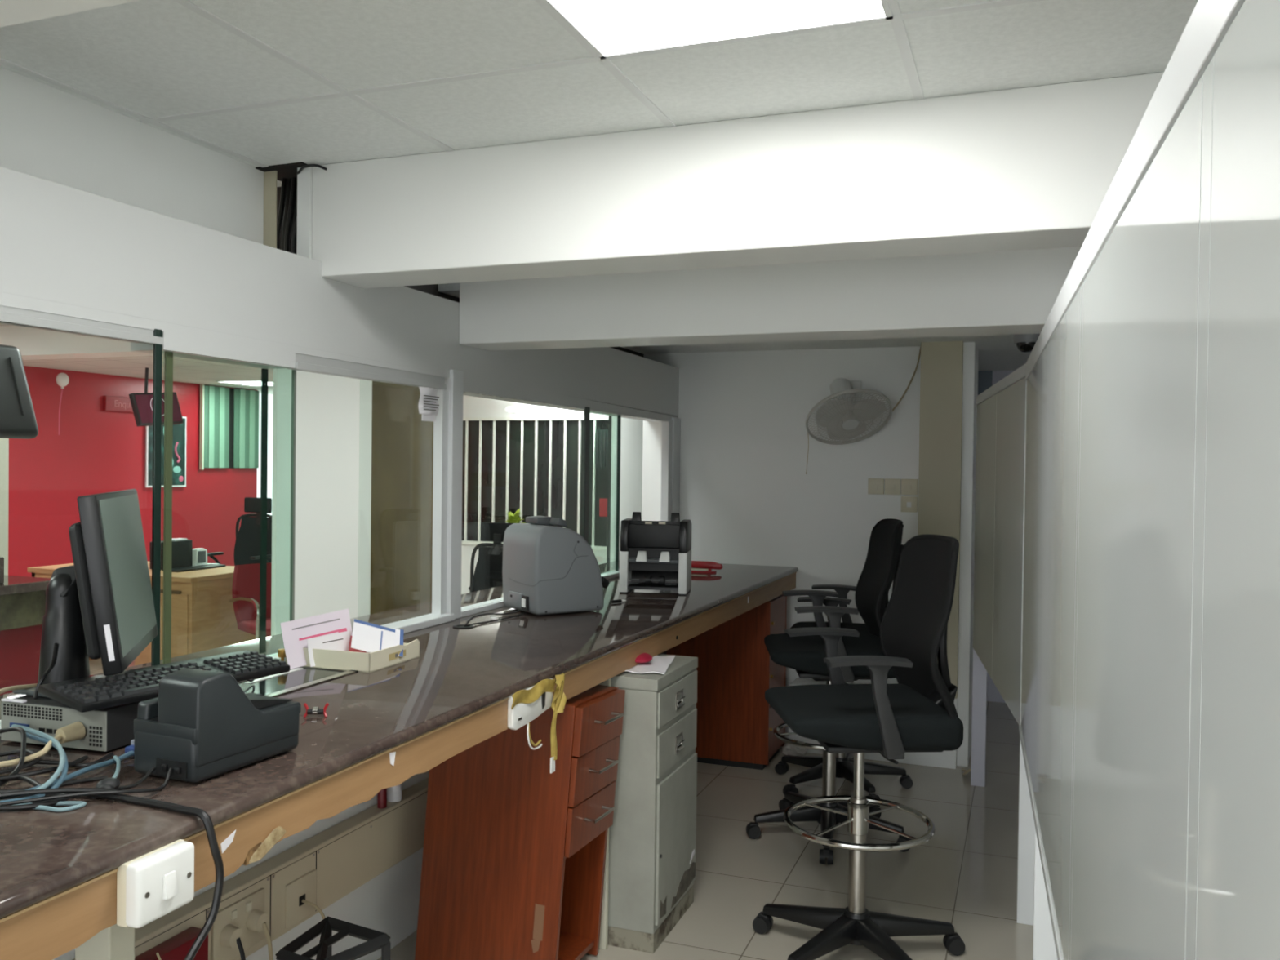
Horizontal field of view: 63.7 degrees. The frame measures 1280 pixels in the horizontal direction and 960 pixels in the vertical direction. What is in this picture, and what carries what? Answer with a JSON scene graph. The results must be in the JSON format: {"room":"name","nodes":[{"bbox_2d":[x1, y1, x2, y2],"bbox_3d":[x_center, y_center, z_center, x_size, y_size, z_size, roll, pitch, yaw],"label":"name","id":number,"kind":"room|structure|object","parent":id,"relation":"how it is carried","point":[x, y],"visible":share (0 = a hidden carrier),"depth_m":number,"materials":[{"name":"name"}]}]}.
{"room":"bank teller area","nodes":[
{"label":"bank teller area","id":0,"kind":"room"},
{"bbox_2d":[8,365,257,577],"bbox_3d":[-7.081,0.155,6.467,0.200,2.400,13.120,1,1,21],"label":"wall","id":1,"kind":"structure","parent":0,"point":[96,450],"depth_m":10.35,"materials":[{"name":"red paint"}]},
{"bbox_2d":[103,395,133,412],"bbox_3d":[-5.343,-0.783,10.688,0.032,0.150,0.500,1,1,21],"label":"wall sign","id":2,"kind":"object","parent":1,"relation":"attached to","point":[113,403],"visible":0.67,"depth_m":10.58,"materials":[{"name":"red plastic"}]},
{"bbox_2d":[145,416,186,487],"bbox_3d":[-5.151,-0.313,11.213,0.038,0.780,0.550,1,1,21],"label":"framed poster","id":3,"kind":"object","parent":1,"relation":"attached to","point":[179,431],"visible":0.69,"depth_m":11.30,"materials":[{"name":"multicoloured paper"}]},
{"bbox_2d":[228,387,249,467],"bbox_3d":[-4.832,-0.611,12.116,0.010,0.940,0.910,1,1,21],"label":"window","id":4,"kind":"structure","parent":1,"relation":"in","point":[231,390],"depth_m":12.14,"materials":[{"name":"black"}]},
{"bbox_2d":[199,383,259,469],"bbox_3d":[-4.804,-0.610,12.092,0.040,0.980,0.935,1,1,21],"label":"blind","id":5,"kind":"object","parent":4,"relation":"attached to","point":[214,442],"visible":0.99,"depth_m":12.03,"materials":[{"name":"green fabric"}]},
{"bbox_2d":[0,66,644,357],"bbox_3d":[-0.968,-0.774,3.509,0.095,0.310,11.900,1,1,21],"label":"wall","id":6,"kind":"structure","parent":0,"point":[49,133],"depth_m":2.55,"materials":[{"name":"white paint"}]},
{"bbox_2d":[263,170,277,248],"bbox_3d":[-1.095,-0.760,3.016,0.073,0.292,0.005,1,1,21],"label":"trim","id":7,"kind":"structure","parent":6,"relation":"attached to","point":[269,177],"depth_m":3.01,"materials":[{"name":"beige paint"}]},
{"bbox_2d":[255,161,312,182],"bbox_3d":[-1.011,-0.905,3.046,0.185,0.008,0.195,1,1,21],"label":"trim","id":8,"kind":"structure","parent":6,"relation":"attached to","point":[287,171],"depth_m":2.99,"materials":[{"name":"black"}]},
{"bbox_2d":[0,166,679,416],"bbox_3d":[-1.399,-0.478,1.954,0.210,0.280,8.680,1,1,21],"label":"wall","id":9,"kind":"structure","parent":0,"point":[60,243],"depth_m":2.66,"materials":[{"name":"white paint"}]},
{"bbox_2d":[0,0,140,27],"bbox_3d":[0.521,-0.695,0.644,4.700,0.318,0.263,1,1,21],"label":"trim","id":10,"kind":"structure","parent":9,"relation":"attached to","point":[12,12],"depth_m":1.22,"materials":[{"name":"white paint"}]},
{"bbox_2d":[0,291,463,736],"bbox_3d":[-1.795,0.062,0.794,0.176,0.909,6.222,1,1,21],"label":"window","id":11,"kind":"structure","parent":9,"relation":"in","point":[448,425],"depth_m":2.83,"materials":[{"name":"white metal"}]},
{"bbox_2d":[417,386,439,422],"bbox_3d":[-0.710,-0.254,3.467,0.021,0.112,0.131,1,1,21],"label":"paper notice","id":12,"kind":"object","parent":11,"relation":"attached to","point":[428,406],"visible":1,"depth_m":3.45,"materials":[{"name":"white"}]},
{"bbox_2d":[296,166,312,258],"bbox_3d":[-0.957,-0.756,2.990,0.045,0.288,0.064,1,1,21],"label":"trim","id":13,"kind":"structure","parent":9,"relation":"attached to","point":[304,179],"depth_m":2.96,"materials":[{"name":"white paint"}]},
{"bbox_2d":[460,391,680,617],"bbox_3d":[-0.276,0.067,4.860,0.162,0.830,2.458,1,1,21],"label":"window","id":14,"kind":"structure","parent":9,"relation":"in","point":[671,429],"depth_m":5.38,"materials":[{"name":"white metal"}]},
{"bbox_2d":[462,377,678,422],"bbox_3d":[-0.256,-0.353,4.847,0.100,0.062,2.460,1,1,21],"label":"trim","id":15,"kind":"structure","parent":9,"relation":"attached to","point":[475,386],"depth_m":4.37,"materials":[{"name":"grey paint"}]},
{"bbox_2d":[311,71,1164,288],"bbox_3d":[1.216,-0.707,2.258,4.536,0.320,0.207,1,1,21],"label":"beam","id":16,"kind":"structure","parent":9,"relation":"attached to","point":[1031,167],"depth_m":2.52,"materials":[{"name":"white paint"}]},
{"bbox_2d":[458,246,1081,351],"bbox_3d":[1.502,-0.659,2.967,4.498,0.426,0.219,1,1,21],"label":"beam","id":17,"kind":"structure","parent":9,"relation":"attached to","point":[1006,292],"depth_m":3.27,"materials":[{"name":"white paint"}]},
{"bbox_2d":[271,368,433,635],"bbox_3d":[-1.760,0.219,6.743,0.030,2.400,1.860,1,1,21],"label":"wall","id":18,"kind":"structure","parent":0,"point":[334,413],"depth_m":6.51,"materials":[{"name":"white paint"}]},
{"bbox_2d":[0,324,153,359],"bbox_3d":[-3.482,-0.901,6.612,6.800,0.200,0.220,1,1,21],"label":"ceiling","id":19,"kind":"structure","parent":18,"relation":"attached to","point":[33,344],"depth_m":6.61,"materials":[{"name":"white paint"}]},
{"bbox_2d":[52,650,666,959],"bbox_3d":[-1.329,1.013,1.940,0.120,0.950,8.680,1,1,21],"label":"wall","id":20,"kind":"structure","parent":0,"point":[388,903],"depth_m":3.12,"materials":[{"name":"white paint"}]},
{"bbox_2d":[71,777,428,959],"bbox_3d":[-1.073,1.093,2.317,0.096,0.187,2.365,1,1,21],"label":"cable trunking","id":21,"kind":"object","parent":20,"relation":"attached to","point":[327,866],"visible":0.91,"depth_m":2.74,"materials":[{"name":"beige plastic"}]},
{"bbox_2d":[134,926,208,959],"bbox_3d":[-1.054,1.155,2.268,0.050,0.245,0.225,1,1,21],"label":"box","id":22,"kind":"object","parent":21,"relation":"attached to","point":[177,947],"visible":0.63,"depth_m":2.29,"materials":[{"name":"red"}]},
{"bbox_2d":[210,888,264,959],"bbox_3d":[-0.982,1.095,2.518,0.010,0.130,0.175,1,1,21],"label":"socket","id":23,"kind":"object","parent":21,"relation":"attached to","point":[242,910],"depth_m":2.51,"materials":[{"name":"beige plastic"}]},
{"bbox_2d":[461,395,608,594],"bbox_3d":[-0.412,0.195,9.815,3.730,2.400,0.120,1,1,21],"label":"wall","id":24,"kind":"structure","parent":0,"point":[473,406],"depth_m":10.18,"materials":[{"name":"white paint"}]},
{"bbox_2d":[462,419,611,546],"bbox_3d":[-0.349,0.031,9.832,3.630,1.240,0.020,1,1,21],"label":"window","id":25,"kind":"structure","parent":24,"relation":"in","point":[529,426],"depth_m":10.09,"materials":[{"name":"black glass"}]},
{"bbox_2d":[462,416,608,546],"bbox_3d":[-0.899,0.005,9.932,1.930,1.225,0.060,1,1,21],"label":"vertical blind","id":26,"kind":"object","parent":25,"relation":"attached to","point":[565,419],"visible":0.59,"depth_m":9.97,"materials":[{"name":"white fabric"}]},
{"bbox_2d":[595,429,608,467],"bbox_3d":[-0.343,-0.292,9.677,0.150,0.360,0.042,1,1,21],"label":"curtain","id":27,"kind":"object","parent":26,"relation":"attached to","point":[602,435],"visible":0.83,"depth_m":9.66,"materials":[{"name":"fabric"}]},
{"bbox_2d":[88,658,1033,959],"bbox_3d":[-1.701,1.494,4.926,11.800,0.100,14.000,1,1,21],"label":"floor","id":28,"kind":"structure","parent":0,"point":[965,876],"depth_m":3.96,"materials":[{"name":"beige tile"}]},
{"bbox_2d":[0,438,8,575],"bbox_3d":[-2.309,0.634,3.595,0.030,1.640,0.195,1,1,21],"label":"trim","id":29,"kind":"structure","parent":28,"relation":"on","point":[4,442],"depth_m":3.66,"materials":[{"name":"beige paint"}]},
{"bbox_2d":[0,556,50,694],"bbox_3d":[-2.688,0.856,2.482,0.750,1.215,2.340,1,1,21],"label":"countertop","id":30,"kind":"structure","parent":28,"relation":"on","point":[22,598],"depth_m":3.34,"materials":[{"name":"brown stone"}]},
{"bbox_2d":[0,574,50,595],"bbox_3d":[-2.682,0.349,2.475,0.750,0.030,2.340,1,1,21],"label":"countertop","id":31,"kind":"structure","parent":30,"relation":"on","point":[12,584],"depth_m":3.33,"materials":[{"name":"grey stone"}]},
{"bbox_2d":[27,560,255,665],"bbox_3d":[-3.565,1.012,7.476,1.500,0.750,0.750,1,1,21],"label":"office desk","id":32,"kind":"object","parent":28,"relation":"on","point":[203,618],"visible":0.37,"depth_m":7.01,"materials":[{"name":"brown wood"}]},
{"bbox_2d":[149,537,192,569],"bbox_3d":[-3.388,0.531,7.443,0.120,0.208,0.280,1,1,21],"label":"file box","id":33,"kind":"object","parent":32,"relation":"on","point":[182,548],"visible":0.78,"depth_m":7.44,"materials":[{"name":"black plastic"}]},
{"bbox_2d":[162,564,226,572],"bbox_3d":[-3.206,0.634,7.418,0.140,0.016,0.460,1,1,21],"label":"keyboard","id":34,"kind":"object","parent":32,"relation":"on","point":[206,566],"visible":0.94,"depth_m":7.39,"materials":[{"name":"black plastic"}]},
{"bbox_3d":[-3.362,0.632,7.701,0.574,0.006,0.332,1,1,21],"label":"pile","id":35,"kind":"object","parent":32,"relation":"on","visible":0},
{"bbox_2d":[191,547,207,565],"bbox_3d":[-3.260,0.571,7.609,0.063,0.135,0.119,1,1,21],"label":"card terminal","id":36,"kind":"object","parent":35,"relation":"on","point":[199,554],"visible":0.69,"depth_m":7.58,"materials":[{"name":"white plastic"}]},
{"bbox_2d":[207,497,271,565],"bbox_3d":[-3.599,0.763,9.212,0.647,1.200,0.627,1,1,21],"label":"office chair","id":37,"kind":"object","parent":28,"relation":"on","point":[247,544],"visible":0.41,"depth_m":9.47,"materials":[{"name":"black fabric"}]},
{"bbox_2d":[229,562,271,639],"bbox_3d":[-2.439,0.994,7.026,0.568,0.823,0.558,0,1,-41],"label":"chair","id":38,"kind":"object","parent":28,"relation":"on","point":[245,600],"visible":0.38,"depth_m":7.03,"materials":[{"name":"red fabric"}]},
{"bbox_2d":[275,915,391,959],"bbox_3d":[-0.733,1.288,2.461,0.221,0.381,0.232,1,1,21],"label":"steel footrest","id":39,"kind":"object","parent":28,"relation":"on","point":[376,940],"visible":1,"depth_m":2.48,"materials":[{"name":"black metal"}]},
{"bbox_2d":[0,560,798,959],"bbox_3d":[-0.820,0.970,2.709,1.041,1.028,6.878,1,1,21],"label":"countertop","id":40,"kind":"structure","parent":28,"relation":"on","point":[383,728],"depth_m":2.07,"materials":[{"name":"brown stone"}]},
{"bbox_2d":[0,726,26,786],"bbox_3d":[-1.141,0.483,1.825,0.304,0.053,0.116,1,1,40],"label":"lead","id":41,"kind":"object","parent":40,"relation":"on","point":[23,747],"visible":0.95,"depth_m":1.83,"materials":[{"name":"black"}]},
{"bbox_2d":[0,749,39,774],"bbox_3d":[-1.145,0.501,1.831,0.143,0.018,0.125,0,1,-19],"label":"lead","id":42,"kind":"object","parent":40,"relation":"on","point":[34,762],"visible":0.81,"depth_m":1.83,"materials":[{"name":"black"}]},
{"bbox_2d":[0,775,66,810],"bbox_3d":[-1.056,0.506,1.671,0.266,0.014,0.134,1,1,35],"label":"lead","id":43,"kind":"object","parent":40,"relation":"on","point":[25,806],"visible":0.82,"depth_m":1.62,"materials":[{"name":"black"}]},
{"bbox_2d":[0,731,68,802],"bbox_3d":[-1.060,0.492,1.805,0.125,0.035,0.415,0,1,-21],"label":"cable","id":44,"kind":"object","parent":40,"relation":"on","point":[64,771],"visible":0.62,"depth_m":1.73,"materials":[{"name":"blue plastic"}]},
{"bbox_2d":[11,724,65,789],"bbox_3d":[-1.080,0.488,1.798,0.192,0.042,0.403,1,1,-9],"label":"cable","id":45,"kind":"object","parent":40,"relation":"on","point":[62,757],"visible":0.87,"depth_m":1.81,"materials":[{"name":"teal plastic"}]},
{"bbox_2d":[0,721,85,767],"bbox_3d":[-1.122,0.480,1.852,0.221,0.056,0.093,0,1,-30],"label":"plug","id":46,"kind":"object","parent":40,"relation":"on","point":[75,731],"visible":0.91,"depth_m":1.89,"materials":[{"name":"beige plastic"}]},
{"bbox_2d":[0,755,88,781],"bbox_3d":[-1.112,0.502,1.768,0.277,0.018,0.140,0,1,-21],"label":"lead","id":47,"kind":"object","parent":40,"relation":"on","point":[28,774],"visible":0.89,"depth_m":1.76,"materials":[{"name":"black"}]},
{"bbox_2d":[15,800,86,812],"bbox_3d":[-0.971,0.512,1.614,0.189,0.007,0.038,1,1,-4],"label":"lead","id":48,"kind":"object","parent":40,"relation":"on","point":[77,804],"visible":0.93,"depth_m":1.61,"materials":[{"name":"teal plastic"}]},
{"bbox_2d":[0,775,107,792],"bbox_3d":[-1.048,0.510,1.688,0.312,0.010,0.030,0,1,-27],"label":"lead","id":49,"kind":"object","parent":40,"relation":"on","point":[98,778],"visible":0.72,"depth_m":1.74,"materials":[{"name":"black"}]},
{"bbox_2d":[0,752,114,767],"bbox_3d":[-1.071,0.504,1.824,0.245,0.012,0.058,0,1,-22],"label":"lead","id":50,"kind":"object","parent":40,"relation":"on","point":[105,757],"visible":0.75,"depth_m":1.84,"materials":[{"name":"black"}]},
{"bbox_2d":[0,787,119,798],"bbox_3d":[-1.058,0.503,1.618,0.445,0.021,0.021,1,1,-11],"label":"lead","id":51,"kind":"object","parent":40,"relation":"on","point":[60,790],"visible":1,"depth_m":1.65,"materials":[{"name":"black"}]},
{"bbox_2d":[0,669,147,751],"bbox_3d":[-1.068,0.464,2.112,0.250,0.082,0.336,1,1,17],"label":"desktop computer","id":52,"kind":"object","parent":40,"relation":"on","point":[107,729],"visible":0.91,"depth_m":1.96,"materials":[{"name":"grey metal"}]},
{"bbox_2d":[3,703,62,720],"bbox_3d":[-1.161,0.444,1.967,0.141,0.022,0.001,1,1,17],"label":"vent grille","id":53,"kind":"object","parent":52,"relation":"attached to","point":[11,712],"depth_m":1.97,"materials":[{"name":"black metal"}]},
{"bbox_2d":[12,488,158,699],"bbox_3d":[-1.159,0.224,2.144,0.224,0.401,0.461,0,1,-17],"label":"computer monitor","id":54,"kind":"object","parent":52,"relation":"on","point":[101,605],"depth_m":2.06,"materials":[{"name":"grey plastic"}]},
{"bbox_2d":[88,725,102,746],"bbox_3d":[-1.017,0.479,1.924,0.029,0.037,0.001,1,1,17],"label":"vent grille","id":55,"kind":"object","parent":52,"relation":"attached to","point":[95,731],"depth_m":1.92,"materials":[{"name":"black metal"}]},
{"bbox_2d":[38,649,289,712],"bbox_3d":[-0.955,0.404,2.107,0.152,0.036,0.464,1,1,32],"label":"keyboard","id":56,"kind":"object","parent":52,"relation":"on","point":[87,694],"visible":0.87,"depth_m":2.02,"materials":[{"name":"black plastic"}]},
{"bbox_2d":[26,750,133,790],"bbox_3d":[-0.997,0.506,1.733,0.075,0.016,0.358,1,1,31],"label":"lead","id":57,"kind":"object","parent":40,"relation":"on","point":[100,765],"visible":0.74,"depth_m":1.80,"materials":[{"name":"blue plastic"}]},
{"bbox_2d":[0,768,173,804],"bbox_3d":[-0.956,0.501,1.628,0.400,0.026,0.075,0,1,-27],"label":"cable","id":58,"kind":"object","parent":40,"relation":"on","point":[141,790],"visible":1,"depth_m":1.64,"materials":[{"name":"black plastic"}]},
{"bbox_2d":[0,793,223,959],"bbox_3d":[-0.921,0.728,1.585,0.512,0.448,0.218,1,1,21],"label":"power cable","id":59,"kind":"object","parent":40,"relation":"on","point":[202,814],"visible":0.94,"depth_m":1.58,"materials":[{"name":"black plastic"}]},
{"bbox_2d":[116,839,194,928],"bbox_3d":[-0.699,0.587,1.499,0.050,0.090,0.108,1,1,21],"label":"light switch","id":60,"kind":"object","parent":40,"relation":"attached to","point":[153,885],"visible":1,"depth_m":1.47,"materials":[{"name":"beige plastic"}]},
{"bbox_2d":[133,668,301,782],"bbox_3d":[-0.765,0.422,1.875,0.152,0.179,0.264,1,1,24],"label":"scanner","id":61,"kind":"object","parent":40,"relation":"on","point":[201,725],"visible":1,"depth_m":1.78,"materials":[{"name":"grey plastic"}]},
{"bbox_2d":[237,666,358,697],"bbox_3d":[-0.917,0.503,2.539,0.213,0.004,0.460,1,1,21],"label":"tray","id":62,"kind":"object","parent":40,"relation":"on","point":[300,677],"visible":0.49,"depth_m":2.58,"materials":[{"name":"silver metal"}]},
{"bbox_2d":[280,608,352,669],"bbox_3d":[-0.871,0.429,2.794,0.029,0.143,0.212,1,1,45],"label":"printed form","id":63,"kind":"object","parent":62,"relation":"on","point":[295,633],"visible":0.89,"depth_m":2.77,"materials":[{"name":"white paper"}]},
{"bbox_2d":[285,639,419,673],"bbox_3d":[-0.792,0.476,2.855,0.265,0.052,0.250,1,1,19],"label":"box","id":64,"kind":"object","parent":40,"relation":"on","point":[363,662],"visible":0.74,"depth_m":2.74,"materials":[{"name":"beige cardboard"}]},
{"bbox_2d":[306,630,351,666],"bbox_3d":[-0.837,0.456,2.787,0.016,0.083,0.135,1,1,45],"label":"printed form","id":65,"kind":"object","parent":64,"relation":"in","point":[339,641],"visible":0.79,"depth_m":2.79,"materials":[{"name":"white paper"}]},
{"bbox_2d":[351,618,395,652],"bbox_3d":[-0.728,0.433,2.815,0.136,0.105,0.056,0,1,-29],"label":"slip","id":66,"kind":"object","parent":64,"relation":"in","point":[366,637],"visible":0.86,"depth_m":2.81,"materials":[{"name":"white paper"}]},
{"bbox_2d":[507,672,566,773],"bbox_3d":[-0.266,0.651,2.663,0.044,0.256,0.282,1,1,21],"label":"socket","id":67,"kind":"object","parent":40,"relation":"attached to","point":[524,706],"visible":1,"depth_m":2.68,"materials":[{"name":"white plastic"}]},
{"bbox_2d":[502,515,609,614],"bbox_3d":[-0.321,0.313,3.909,0.333,0.350,0.274,0,1,-34],"label":"machine","id":68,"kind":"object","parent":40,"relation":"on","point":[548,568],"visible":1,"depth_m":3.79,"materials":[{"name":"grey plastic"}]},
{"bbox_2d":[619,511,691,595],"bbox_3d":[0.071,0.316,4.514,0.292,0.350,0.211,1,1,9],"label":"counter","id":69,"kind":"object","parent":40,"relation":"on","point":[655,555],"depth_m":4.44,"materials":[{"name":"black plastic"}]},
{"bbox_2d":[691,560,723,573],"bbox_3d":[0.304,0.452,5.361,0.253,0.062,0.040,1,1,13],"label":"stapler","id":70,"kind":"object","parent":40,"relation":"on","point":[700,566],"visible":0.69,"depth_m":5.34,"materials":[{"name":"red plastic"}]},
{"bbox_2d":[468,522,513,592],"bbox_3d":[-0.920,0.858,7.351,0.582,1.128,0.564,1,1,17],"label":"office chair","id":71,"kind":"object","parent":28,"relation":"on","point":[488,569],"visible":0.22,"depth_m":7.12,"materials":[{"name":"black plastic"}]},
{"bbox_2d":[414,684,625,959],"bbox_3d":[-0.342,1.046,3.136,0.558,0.870,0.370,1,1,21],"label":"drawer pedestal","id":72,"kind":"object","parent":28,"relation":"on","point":[514,850],"visible":0.94,"depth_m":3.00,"materials":[{"name":"brown wood"}]},
{"bbox_2d":[557,931,594,959],"bbox_3d":[-0.403,1.422,3.146,0.445,0.018,0.301,4,0,21],"label":"shelf","id":73,"kind":"object","parent":72,"relation":"attached to","point":[573,945],"depth_m":3.17,"materials":[{"name":"brown wood"}]},
{"bbox_2d":[607,653,697,953],"bbox_3d":[-0.085,1.051,3.500,0.478,0.864,0.424,1,1,21],"label":"filing cabinet","id":74,"kind":"object","parent":28,"relation":"on","point":[652,833],"visible":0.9,"depth_m":3.27,"materials":[{"name":"grey metal"}]},
{"bbox_2d":[624,655,675,674],"bbox_3d":[0.017,0.614,3.446,0.171,0.009,0.300,1,1,9],"label":"folded papers","id":75,"kind":"object","parent":74,"relation":"on","point":[659,664],"visible":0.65,"depth_m":3.39,"materials":[{"name":"white paper"}]},
{"bbox_2d":[666,594,786,769],"bbox_3d":[0.466,1.035,5.469,0.558,0.858,0.390,1,1,21],"label":"panel","id":76,"kind":"object","parent":28,"relation":"on","point":[736,724],"visible":0.62,"depth_m":5.26,"materials":[{"name":"brown wood"}]},
{"bbox_2d":[782,739,807,755],"bbox_3d":[0.816,1.420,5.429,0.135,0.094,0.135,1,1,21],"label":"crumpled bag","id":77,"kind":"object","parent":28,"relation":"on","point":[788,749],"visible":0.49,"depth_m":5.38,"materials":[{"name":"white plastic"}]},
{"bbox_2d":[746,518,911,864],"bbox_3d":[0.780,0.822,4.275,0.661,1.322,0.661,1,1,3],"label":"chair","id":78,"kind":"object","parent":28,"relation":"on","point":[806,655],"visible":0.56,"depth_m":4.25,"materials":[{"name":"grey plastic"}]},
{"bbox_2d":[774,524,912,807],"bbox_3d":[0.980,0.841,4.971,0.669,1.272,0.652,1,1,17],"label":"chair","id":79,"kind":"object","parent":28,"relation":"on","point":[844,762],"visible":0.24,"depth_m":4.93,"materials":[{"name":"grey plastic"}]},
{"bbox_2d":[752,533,964,959],"bbox_3d":[0.714,0.835,3.229,0.651,1.323,0.681,1,1,-4],"label":"chair","id":80,"kind":"object","parent":28,"relation":"on","point":[917,713],"visible":1,"depth_m":3.21,"materials":[{"name":"black fabric"}]},
{"bbox_2d":[970,0,1279,959],"bbox_3d":[0.806,0.569,1.956,0.190,1.890,6.367,1,1,17],"label":"wall","id":81,"kind":"structure","parent":28,"relation":"on","point":[1126,592],"depth_m":0.93,"materials":[{"name":"white paint"}]},
{"bbox_2d":[0,0,1198,395],"bbox_3d":[-1.670,-0.985,4.893,11.800,0.101,14.000,1,1,21],"label":"ceiling","id":82,"kind":"structure","parent":0,"point":[263,83],"depth_m":2.21,"materials":[{"name":"tile"}]},
{"bbox_2d":[0,344,38,439],"bbox_3d":[-1.839,-0.463,2.496,0.478,0.714,0.485,1,1,21],"label":"display","id":83,"kind":"object","parent":82,"relation":"hanging from","point":[17,415],"visible":1,"depth_m":2.60,"materials":[{"name":"black plastic"}]},
{"bbox_2d":[128,367,183,426],"bbox_3d":[-4.479,-0.759,9.476,0.205,0.554,0.542,1,1,19],"label":"television","id":84,"kind":"object","parent":82,"relation":"hanging from","point":[141,403],"visible":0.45,"depth_m":9.34,"materials":[{"name":"black plastic"}]},
{"bbox_2d":[276,177,287,248],"bbox_3d":[-1.075,-0.754,3.082,0.020,0.342,0.037,1,1,43],"label":"cable","id":85,"kind":"object","parent":82,"relation":"attached to","point":[283,188],"visible":0.61,"depth_m":3.07,"materials":[{"name":"black plastic"}]},
{"bbox_2d":[280,178,291,250],"bbox_3d":[-1.058,-0.754,3.090,0.038,0.342,0.021,0,1,-39],"label":"cable","id":86,"kind":"object","parent":82,"relation":"attached to","point":[287,194],"visible":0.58,"depth_m":3.08,"materials":[{"name":"black plastic"}]},
{"bbox_2d":[284,177,297,252],"bbox_3d":[-1.042,-0.754,3.070,0.020,0.342,0.037,1,1,43],"label":"cable","id":87,"kind":"object","parent":82,"relation":"attached to","point":[293,184],"visible":0.69,"depth_m":3.06,"materials":[{"name":"black plastic"}]},
{"bbox_2d":[506,405,582,412],"bbox_3d":[-0.704,-0.820,9.574,1.120,0.370,0.200,1,1,21],"label":"light","id":88,"kind":"object","parent":82,"relation":"hanging from","point":[512,409],"visible":0.48,"depth_m":9.59,"materials":[{"name":"white"}]},
{"bbox_2d":[540,0,893,59],"bbox_3d":[0.095,-0.873,1.765,0.593,0.010,0.584,1,1,21],"label":"recessed light","id":89,"kind":"object","parent":82,"relation":"in","point":[611,28],"visible":1,"depth_m":1.95,"materials":[{"name":"white plastic"}]},
{"bbox_2d":[609,416,643,562],"bbox_3d":[0.046,0.216,8.703,0.030,2.400,1.480,1,1,21],"label":"wall","id":90,"kind":"structure","parent":0,"point":[632,429],"depth_m":8.24,"materials":[{"name":"white paint"}]},
{"bbox_2d":[438,282,1031,371],"bbox_3d":[2.241,-0.743,5.359,4.800,0.080,4.780,1,1,21],"label":"ceiling","id":91,"kind":"structure","parent":0,"point":[996,352],"depth_m":5.55,"materials":[{"name":"paint"}]},
{"bbox_2d":[1013,333,1039,352],"bbox_3d":[1.827,-0.652,4.863,0.124,0.099,0.124,1,1,21],"label":"security camera","id":92,"kind":"object","parent":91,"relation":"attached to","point":[1025,343],"visible":0.66,"depth_m":4.82,"materials":[{"name":"grey plastic"}]},
{"bbox_2d":[641,346,920,737],"bbox_3d":[0.875,0.264,5.806,1.802,2.400,0.120,1,1,21],"label":"wall","id":93,"kind":"structure","parent":0,"point":[748,496],"depth_m":5.76,"materials":[{"name":"white paint"}]},
{"bbox_2d":[805,377,892,474],"bbox_3d":[1.092,-0.286,5.401,0.448,0.517,0.394,0,1,-31],"label":"wall fan","id":94,"kind":"object","parent":93,"relation":"attached to","point":[846,404],"visible":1,"depth_m":5.38,"materials":[{"name":"white plastic"}]},
{"bbox_2d":[788,678,958,768],"bbox_3d":[1.247,1.293,5.512,0.869,0.360,0.185,1,1,21],"label":"trim","id":95,"kind":"structure","parent":93,"relation":"attached to","point":[945,759],"depth_m":5.35,"materials":[{"name":"white paint"}]},
{"bbox_2d":[867,478,884,494],"bbox_3d":[1.279,0.035,5.579,0.085,0.085,0.016,1,1,21],"label":"switch plate","id":96,"kind":"object","parent":93,"relation":"attached to","point":[875,486],"visible":1,"depth_m":5.58,"materials":[{"name":"beige plastic"}]},
{"bbox_2d":[884,478,901,494],"bbox_3d":[1.361,0.036,5.548,0.085,0.085,0.016,1,1,21],"label":"switch plate","id":97,"kind":"object","parent":93,"relation":"attached to","point":[892,486],"visible":1,"depth_m":5.54,"materials":[{"name":"beige plastic"}]},
{"bbox_2d":[901,496,917,512],"bbox_3d":[1.443,0.130,5.519,0.085,0.085,0.016,1,1,21],"label":"switch plate","id":98,"kind":"object","parent":93,"relation":"attached to","point":[908,504],"visible":1,"depth_m":5.51,"materials":[{"name":"beige plastic"}]},
{"bbox_2d":[901,479,917,494],"bbox_3d":[1.444,0.037,5.517,0.085,0.085,0.016,1,1,21],"label":"switch plate","id":99,"kind":"object","parent":93,"relation":"attached to","point":[908,486],"visible":1,"depth_m":5.51,"materials":[{"name":"beige plastic"}]},
{"bbox_2d":[956,342,978,766],"bbox_3d":[1.754,0.384,5.508,0.056,2.190,0.420,1,1,21],"label":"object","id":100,"kind":"structure","parent":93,"relation":"attached to","point":[971,353],"depth_m":5.31,"materials":[{"name":"white paint"}]},
{"bbox_2d":[917,341,963,698],"bbox_3d":[1.567,0.384,5.386,0.207,2.190,0.180,1,1,21],"label":"wall column","id":101,"kind":"structure","parent":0,"point":[941,375],"depth_m":5.29,"materials":[{"name":"beige paint"}]},
{"bbox_2d":[986,370,1014,702],"bbox_3d":[2.827,0.382,6.686,4.600,2.190,0.100,1,1,21],"label":"wall","id":102,"kind":"structure","parent":0,"point":[993,695],"depth_m":6.82,"materials":[{"name":"grey"}]},
{"bbox_2d":[977,370,992,675],"bbox_3d":[2.264,0.373,6.823,0.100,2.190,0.040,1,1,21],"label":"trim","id":103,"kind":"structure","parent":102,"relation":"attached to","point":[984,378],"depth_m":6.79,"materials":[{"name":"grey stone"}]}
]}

